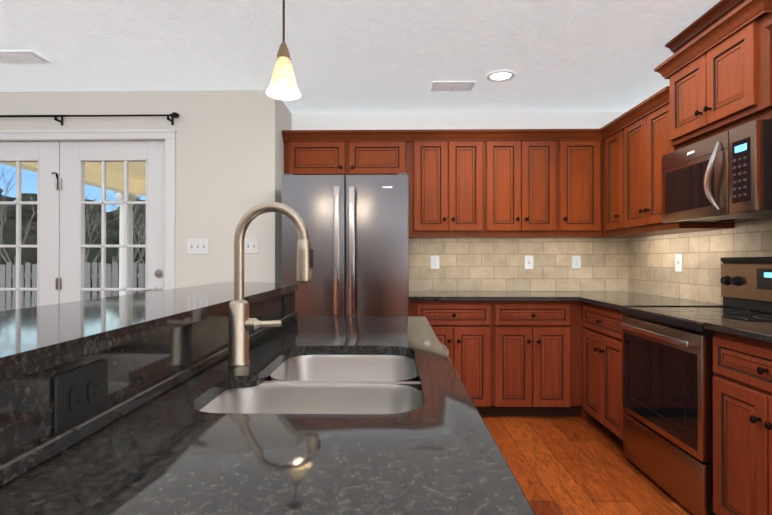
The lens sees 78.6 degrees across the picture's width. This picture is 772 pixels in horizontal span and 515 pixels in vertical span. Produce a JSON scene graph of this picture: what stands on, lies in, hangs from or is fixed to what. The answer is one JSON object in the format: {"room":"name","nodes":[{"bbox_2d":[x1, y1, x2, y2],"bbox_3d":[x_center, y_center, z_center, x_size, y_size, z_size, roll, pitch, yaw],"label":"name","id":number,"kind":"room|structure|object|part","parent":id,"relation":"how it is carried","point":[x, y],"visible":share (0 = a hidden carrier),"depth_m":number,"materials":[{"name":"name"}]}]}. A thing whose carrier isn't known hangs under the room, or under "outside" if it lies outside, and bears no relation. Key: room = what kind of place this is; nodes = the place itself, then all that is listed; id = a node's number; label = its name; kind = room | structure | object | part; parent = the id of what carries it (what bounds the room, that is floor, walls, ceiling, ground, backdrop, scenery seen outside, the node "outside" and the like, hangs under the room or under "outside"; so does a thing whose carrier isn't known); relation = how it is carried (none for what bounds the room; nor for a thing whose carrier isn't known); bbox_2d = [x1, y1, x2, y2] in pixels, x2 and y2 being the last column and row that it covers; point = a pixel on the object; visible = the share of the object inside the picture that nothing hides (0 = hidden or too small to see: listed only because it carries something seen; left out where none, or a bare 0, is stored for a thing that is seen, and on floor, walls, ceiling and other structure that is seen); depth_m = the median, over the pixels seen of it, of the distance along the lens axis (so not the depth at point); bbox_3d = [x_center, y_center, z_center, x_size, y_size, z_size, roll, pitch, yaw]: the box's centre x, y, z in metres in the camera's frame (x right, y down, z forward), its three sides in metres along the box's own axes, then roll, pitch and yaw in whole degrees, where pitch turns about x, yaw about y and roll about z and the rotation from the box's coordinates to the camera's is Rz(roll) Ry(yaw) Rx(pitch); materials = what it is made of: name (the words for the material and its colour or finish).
{"room":"kitchen","nodes":[
{"label":"kitchen","id":0,"kind":"room"},
{"bbox_2d":[0,90,259,287],"bbox_3d":[-3.236,-0.034,3.738,4.520,2.520,0.120,0,0,1],"label":"wall","id":1,"kind":"structure","parent":0,"point":[217,165],"depth_m":3.65,"materials":[{"name":"white paint"}]},
{"bbox_2d":[0,142,59,308],"bbox_3d":[-2.998,0.151,3.722,0.855,2.125,0.070,0,0,1],"label":"french door","id":2,"kind":"structure","parent":1,"relation":"in","point":[45,156],"depth_m":3.70,"materials":[{"name":"white paint"}]},
{"bbox_2d":[0,162,37,310],"bbox_3d":[-2.998,0.081,3.731,0.537,1.704,0.006,0,0,1],"label":"glass window","id":3,"kind":"structure","parent":2,"relation":"in","point":[20,237],"depth_m":3.73,"materials":[{"name":"white"}]},
{"bbox_3d":[-2.596,0.176,3.690,0.046,1.690,0.020,0,0,1],"label":"left french door hardware","id":4,"kind":"part","parent":2,"relation":"part of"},
{"bbox_2d":[0,129,175,289],"bbox_3d":[-2.568,0.120,3.713,1.889,2.212,0.144,0,0,1],"label":"door frame","id":5,"kind":"structure","parent":1,"relation":"attached to","point":[167,137],"depth_m":3.64,"materials":[{"name":"white paint"}]},
{"bbox_2d":[0,112,179,125],"bbox_3d":[-2.710,-1.061,3.625,2.275,0.073,0.090,0,0,1],"label":"curtain rod","id":6,"kind":"object","parent":1,"relation":"attached to","point":[172,115],"visible":1,"depth_m":3.59,"materials":[{"name":"black metal"}]},
{"bbox_2d":[59,141,164,302],"bbox_3d":[-2.138,0.151,3.690,0.854,2.125,0.103,0,0,1],"label":"french door","id":7,"kind":"structure","parent":1,"relation":"in","point":[75,157],"depth_m":3.70,"materials":[{"name":"white paint"}]},
{"bbox_3d":[-2.153,0.200,3.665,0.821,1.640,0.054,0,0,1],"label":"right french door hardware","id":8,"kind":"part","parent":7,"relation":"part of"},
{"bbox_2d":[82,161,145,299],"bbox_3d":[-2.138,0.081,3.715,0.536,1.704,0.006,0,0,1],"label":"glass window","id":9,"kind":"structure","parent":7,"relation":"in","point":[114,227],"depth_m":3.72,"materials":[{"name":"white"}]},
{"bbox_2d":[187,239,208,253],"bbox_3d":[-1.453,-0.086,3.635,0.168,0.118,0.017,0,0,1],"label":"switch plate","id":10,"kind":"object","parent":1,"relation":"attached to","point":[197,246],"visible":1,"depth_m":3.64,"materials":[{"name":"white plastic"}]},
{"bbox_2d":[244,238,258,253],"bbox_3d":[-1.040,-0.089,3.627,0.118,0.118,0.017,0,0,1],"label":"switch plate","id":11,"kind":"object","parent":1,"relation":"attached to","point":[251,245],"visible":0.92,"depth_m":3.63,"materials":[{"name":"white plastic"}]},
{"bbox_2d":[283,136,413,176],"bbox_3d":[-0.316,-0.834,4.048,1.062,0.322,0.327,0,0,1],"label":"upper cabinet","id":12,"kind":"object","parent":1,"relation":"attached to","point":[303,155],"depth_m":3.89,"materials":[{"name":"brown wood"}]},
{"bbox_2d":[259,90,291,282],"bbox_3d":[-0.912,-0.033,3.929,0.120,2.520,0.585,0,0,1],"label":"wall","id":13,"kind":"structure","parent":0,"point":[275,117],"depth_m":3.64,"materials":[{"name":"white paint"}]},
{"bbox_2d":[0,0,720,112],"bbox_3d":[-1.741,-1.350,0.379,7.870,0.080,7.965,0,0,1],"label":"ceiling","id":14,"kind":"structure","parent":0,"point":[373,56],"depth_m":2.93,"materials":[{"name":"white paint"}]},
{"bbox_2d":[0,51,51,63],"bbox_3d":[-2.378,-1.287,3.038,0.330,0.014,0.180,0,0,1],"label":"ceiling vent","id":15,"kind":"object","parent":14,"relation":"in","point":[19,57],"visible":1,"depth_m":3.03,"materials":[{"name":"white metal"}]},
{"bbox_2d":[266,0,300,99],"bbox_3d":[-0.478,-1.030,2.200,0.160,0.537,0.160,0,0,1],"label":"pendant lamp","id":16,"kind":"object","parent":14,"relation":"hanging from","point":[283,85],"visible":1,"depth_m":2.17,"materials":[{"name":"white glass"}]},
{"bbox_2d":[430,81,475,90],"bbox_3d":[0.502,-1.285,3.547,0.320,0.014,0.180,0,0,1],"label":"ceiling vent","id":17,"kind":"object","parent":14,"relation":"in","point":[455,86],"visible":0.96,"depth_m":3.53,"materials":[{"name":"white metal"}]},
{"bbox_2d":[486,70,514,81],"bbox_3d":[0.816,-1.288,3.355,0.200,0.011,0.200,0,0,1],"label":"recessed light","id":18,"kind":"object","parent":14,"relation":"in","point":[501,76],"visible":0.98,"depth_m":3.35,"materials":[{"name":"white metal"}]},
{"bbox_2d":[292,112,624,129],"bbox_3d":[0.649,-0.032,4.253,3.230,2.520,0.120,0,0,1],"label":"wall","id":19,"kind":"structure","parent":0,"point":[461,120],"depth_m":4.20,"materials":[{"name":"white paint"}]},
{"bbox_2d":[409,132,485,237],"bbox_3d":[0.496,-0.583,4.032,0.632,0.824,0.327,0,0,1],"label":"upper cabinet","id":20,"kind":"object","parent":19,"relation":"attached to","point":[447,187],"depth_m":3.87,"materials":[{"name":"brown wood"}]},
{"bbox_2d":[409,238,627,290],"bbox_3d":[1.159,0.062,4.179,1.952,0.469,0.008,0,0,1],"label":"tile backsplash","id":21,"kind":"structure","parent":19,"relation":"attached to","point":[481,264],"depth_m":4.17,"materials":[{"name":"beige tile"}]},
{"bbox_2d":[430,256,438,268],"bbox_3d":[0.434,0.043,4.184,0.078,0.118,0.009,0,0,1],"label":"electrical outlet","id":22,"kind":"object","parent":21,"relation":"attached to","point":[434,262],"visible":1,"depth_m":4.18,"materials":[{"name":"white plastic"}]},
{"bbox_2d":[525,256,533,268],"bbox_3d":[1.266,0.043,4.165,0.078,0.118,0.017,0,0,1],"label":"electrical outlet","id":23,"kind":"object","parent":21,"relation":"attached to","point":[528,262],"visible":1,"depth_m":4.17,"materials":[{"name":"white plastic"}]},
{"bbox_2d":[572,256,580,268],"bbox_3d":[1.681,0.043,4.161,0.078,0.118,0.009,0,0,1],"label":"electrical outlet","id":24,"kind":"object","parent":21,"relation":"attached to","point":[576,262],"visible":1,"depth_m":4.16,"materials":[{"name":"white plastic"}]},
{"bbox_2d":[486,132,561,237],"bbox_3d":[1.112,-0.583,4.021,0.599,0.824,0.327,0,0,1],"label":"upper cabinet","id":25,"kind":"object","parent":19,"relation":"attached to","point":[524,169],"depth_m":3.86,"materials":[{"name":"brown wood"}]},
{"bbox_2d":[481,416,692,514],"bbox_3d":[-1.741,1.240,0.367,7.870,0.060,7.965,0,0,1],"label":"floor","id":26,"kind":"structure","parent":0,"point":[568,465],"depth_m":2.70,"materials":[{"name":"brown wood"}]},
{"bbox_2d":[0,286,535,514],"bbox_3d":[-0.188,0.686,1.389,0.859,1.058,2.020,0,0,1],"label":"kitchen island","id":27,"kind":"object","parent":26,"relation":"on","point":[238,395],"depth_m":0.73,"materials":[{"name":"black stone"}]},
{"bbox_2d":[0,282,297,373],"bbox_3d":[-0.662,0.140,1.463,0.428,0.030,2.206,0,0,1],"label":"island countertop","id":28,"kind":"structure","parent":27,"relation":"on","point":[29,335],"depth_m":0.96,"materials":[{"name":"black stone"}]},
{"bbox_2d":[199,355,422,413],"bbox_3d":[-0.147,0.423,1.187,0.464,0.219,0.684,0,0,1],"label":"sink","id":29,"kind":"object","parent":27,"relation":"in","point":[303,384],"depth_m":1.17,"materials":[{"name":"silver metal"}]},
{"bbox_2d":[282,173,408,315],"bbox_3d":[-0.288,0.310,3.756,0.916,1.832,0.845,0,0,1],"label":"fridge","id":30,"kind":"object","parent":26,"relation":"on","point":[357,226],"visible":0.62,"depth_m":3.38,"materials":[{"name":"silver metal"}]},
{"bbox_3d":[-0.295,0.029,3.359,0.716,1.080,0.050,0,0,1],"label":"handle","id":31,"kind":"part","parent":30,"relation":"part of","materials":[{"name":"silver metal"}]},
{"bbox_2d":[409,307,496,415],"bbox_3d":[0.497,0.777,3.880,0.637,0.899,0.617,0,0,1],"label":"base cabinet","id":32,"kind":"object","parent":26,"relation":"on","point":[470,337],"depth_m":3.57,"materials":[{"name":"brown wood"}]},
{"bbox_2d":[497,311,572,415],"bbox_3d":[1.154,0.777,3.869,0.678,0.899,0.617,0,0,1],"label":"base cabinet","id":33,"kind":"object","parent":26,"relation":"on","point":[535,353],"depth_m":3.56,"materials":[{"name":"brown wood"}]},
{"bbox_2d":[409,291,722,310],"bbox_3d":[1.145,0.309,3.521,1.947,0.029,1.299,0,0,1],"label":"countertop","id":34,"kind":"structure","parent":33,"relation":"on","point":[419,300],"depth_m":3.57,"materials":[{"name":"black stone"}]},
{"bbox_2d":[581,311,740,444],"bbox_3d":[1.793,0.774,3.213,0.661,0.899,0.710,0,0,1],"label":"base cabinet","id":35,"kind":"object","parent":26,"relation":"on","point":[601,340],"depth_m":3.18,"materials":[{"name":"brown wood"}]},
{"bbox_2d":[616,257,771,514],"bbox_3d":[1.738,0.609,2.478,0.730,1.222,0.751,0,0,1],"label":"range","id":36,"kind":"object","parent":26,"relation":"on","point":[667,379],"visible":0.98,"depth_m":2.42,"materials":[{"name":"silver metal"}]},
{"bbox_3d":[1.397,0.398,2.485,0.050,0.032,0.691,0,0,1],"label":"handle","id":37,"kind":"part","parent":36,"relation":"part of","materials":[{"name":"silver metal"}]},
{"bbox_3d":[1.998,0.135,2.475,0.034,0.060,0.680,0,0,1],"label":"knob","id":38,"kind":"part","parent":36,"relation":"part of","materials":[{"name":"black plastic"}]},
{"bbox_2d":[713,331,771,514],"bbox_3d":[1.767,0.767,1.769,0.661,0.899,0.651,0,0,1],"label":"base cabinet","id":39,"kind":"object","parent":26,"relation":"on","point":[742,368],"depth_m":1.91,"materials":[{"name":"brown wood"}]},
{"bbox_2d":[704,323,771,342],"bbox_3d":[1.741,0.299,1.347,0.677,0.029,1.501,0,0,1],"label":"countertop","id":40,"kind":"structure","parent":39,"relation":"on","point":[762,332],"depth_m":1.93,"materials":[{"name":"black stone"}]},
{"bbox_3d":[2.133,-0.051,0.243,0.120,2.520,7.845,0,0,1],"label":"wall","id":41,"kind":"structure","parent":0,"visible":0},
{"bbox_2d":[562,132,601,237],"bbox_3d":[1.592,-0.583,4.012,0.362,0.824,0.327,0,0,1],"label":"upper cabinet","id":42,"kind":"object","parent":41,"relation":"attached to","point":[581,151],"depth_m":3.85,"materials":[{"name":"brown wood"}]},
{"bbox_2d":[602,124,645,237],"bbox_3d":[1.953,-0.585,3.685,0.357,0.824,0.308,0,0,1],"label":"upper cabinet","id":43,"kind":"object","parent":41,"relation":"attached to","point":[609,138],"depth_m":3.74,"materials":[{"name":"brown wood"}]},
{"bbox_2d":[618,100,734,235],"bbox_3d":[1.944,-0.587,3.195,0.357,0.824,0.672,0,0,1],"label":"upper cabinet","id":44,"kind":"object","parent":41,"relation":"attached to","point":[640,150],"depth_m":3.23,"materials":[{"name":"brown wood"}]},
{"bbox_2d":[628,219,771,303],"bbox_3d":[2.107,0.024,2.400,0.008,0.529,3.517,0,0,1],"label":"tile backsplash","id":45,"kind":"structure","parent":41,"relation":"attached to","point":[651,264],"depth_m":3.26,"materials":[{"name":"beige tile"}]},
{"bbox_2d":[675,254,681,271],"bbox_3d":[2.112,0.038,3.410,0.017,0.128,0.078,0,0,1],"label":"electrical outlet","id":46,"kind":"object","parent":45,"relation":"attached to","point":[678,262],"visible":1,"depth_m":3.41,"materials":[{"name":"white plastic"}]},
{"bbox_2d":[662,4,771,147],"bbox_3d":[1.906,-0.893,2.482,0.407,0.435,0.755,0,0,1],"label":"upper cabinet","id":47,"kind":"object","parent":41,"relation":"attached to","point":[715,69],"depth_m":2.39,"materials":[{"name":"brown wood"}]},
{"bbox_3d":[0.613,-1.133,2.246,2.984,0.334,3.245,0,0,1],"label":"crown","id":48,"kind":"part","parent":47,"relation":"part of","materials":[{"name":"brown wood"}]},
{"bbox_2d":[662,119,771,222],"bbox_3d":[1.852,-0.413,2.481,0.509,0.410,0.747,0,0,1],"label":"microwave","id":49,"kind":"object","parent":47,"relation":"attached to","point":[724,177],"visible":1,"depth_m":2.34,"materials":[{"name":"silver metal"}]},
{"bbox_3d":[1.627,-0.406,2.354,0.063,0.340,0.062,0,0,1],"label":"microwave handle","id":50,"kind":"part","parent":49,"relation":"part of","materials":[{"name":"silver metal"}]},
{"label":"outside","id":51,"kind":"structure","parent":0,"visible":0},
{"bbox_2d":[12,291,137,307],"bbox_3d":[-9.334,1.986,35.043,100.000,0.020,110.000,0,0,1],"label":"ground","id":52,"kind":"structure","parent":51,"point":[31,299],"depth_m":21.99,"materials":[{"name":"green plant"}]},
{"bbox_2d":[0,166,145,296],"bbox_3d":[-22.923,-2.497,30.406,32.115,10.287,33.688,0,0,1],"label":"trees","id":53,"kind":"object","parent":52,"relation":"on","point":[30,216],"depth_m":22.63,"materials":[{"name":"green plant"}]},
{"bbox_2d":[0,262,145,310],"bbox_3d":[-7.250,0.968,9.436,17.087,1.770,0.060,0,0,1],"label":"fence","id":54,"kind":"object","parent":52,"relation":"on","point":[5,274],"depth_m":9.40,"materials":[{"name":"white wood"}]},
{"bbox_3d":[-2.551,1.545,5.724,3.218,0.580,3.888,0,0,1],"label":"porch deck","id":55,"kind":"object","parent":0,"visible":0},
{"bbox_2d":[116,193,136,295],"bbox_3d":[-4.177,0.124,7.575,0.300,2.280,0.300,0,0,1],"label":"porch column","id":56,"kind":"structure","parent":55,"relation":"on","point":[121,242],"depth_m":7.51,"materials":[{"name":"white"}]},
{"bbox_2d":[0,162,145,194],"bbox_3d":[-2.605,-1.175,5.788,3.328,0.300,3.988,0,0,1],"label":"porch roof","id":57,"kind":"structure","parent":56,"relation":"on","point":[140,176],"depth_m":6.59,"materials":[{"name":"beige"}]}
]}

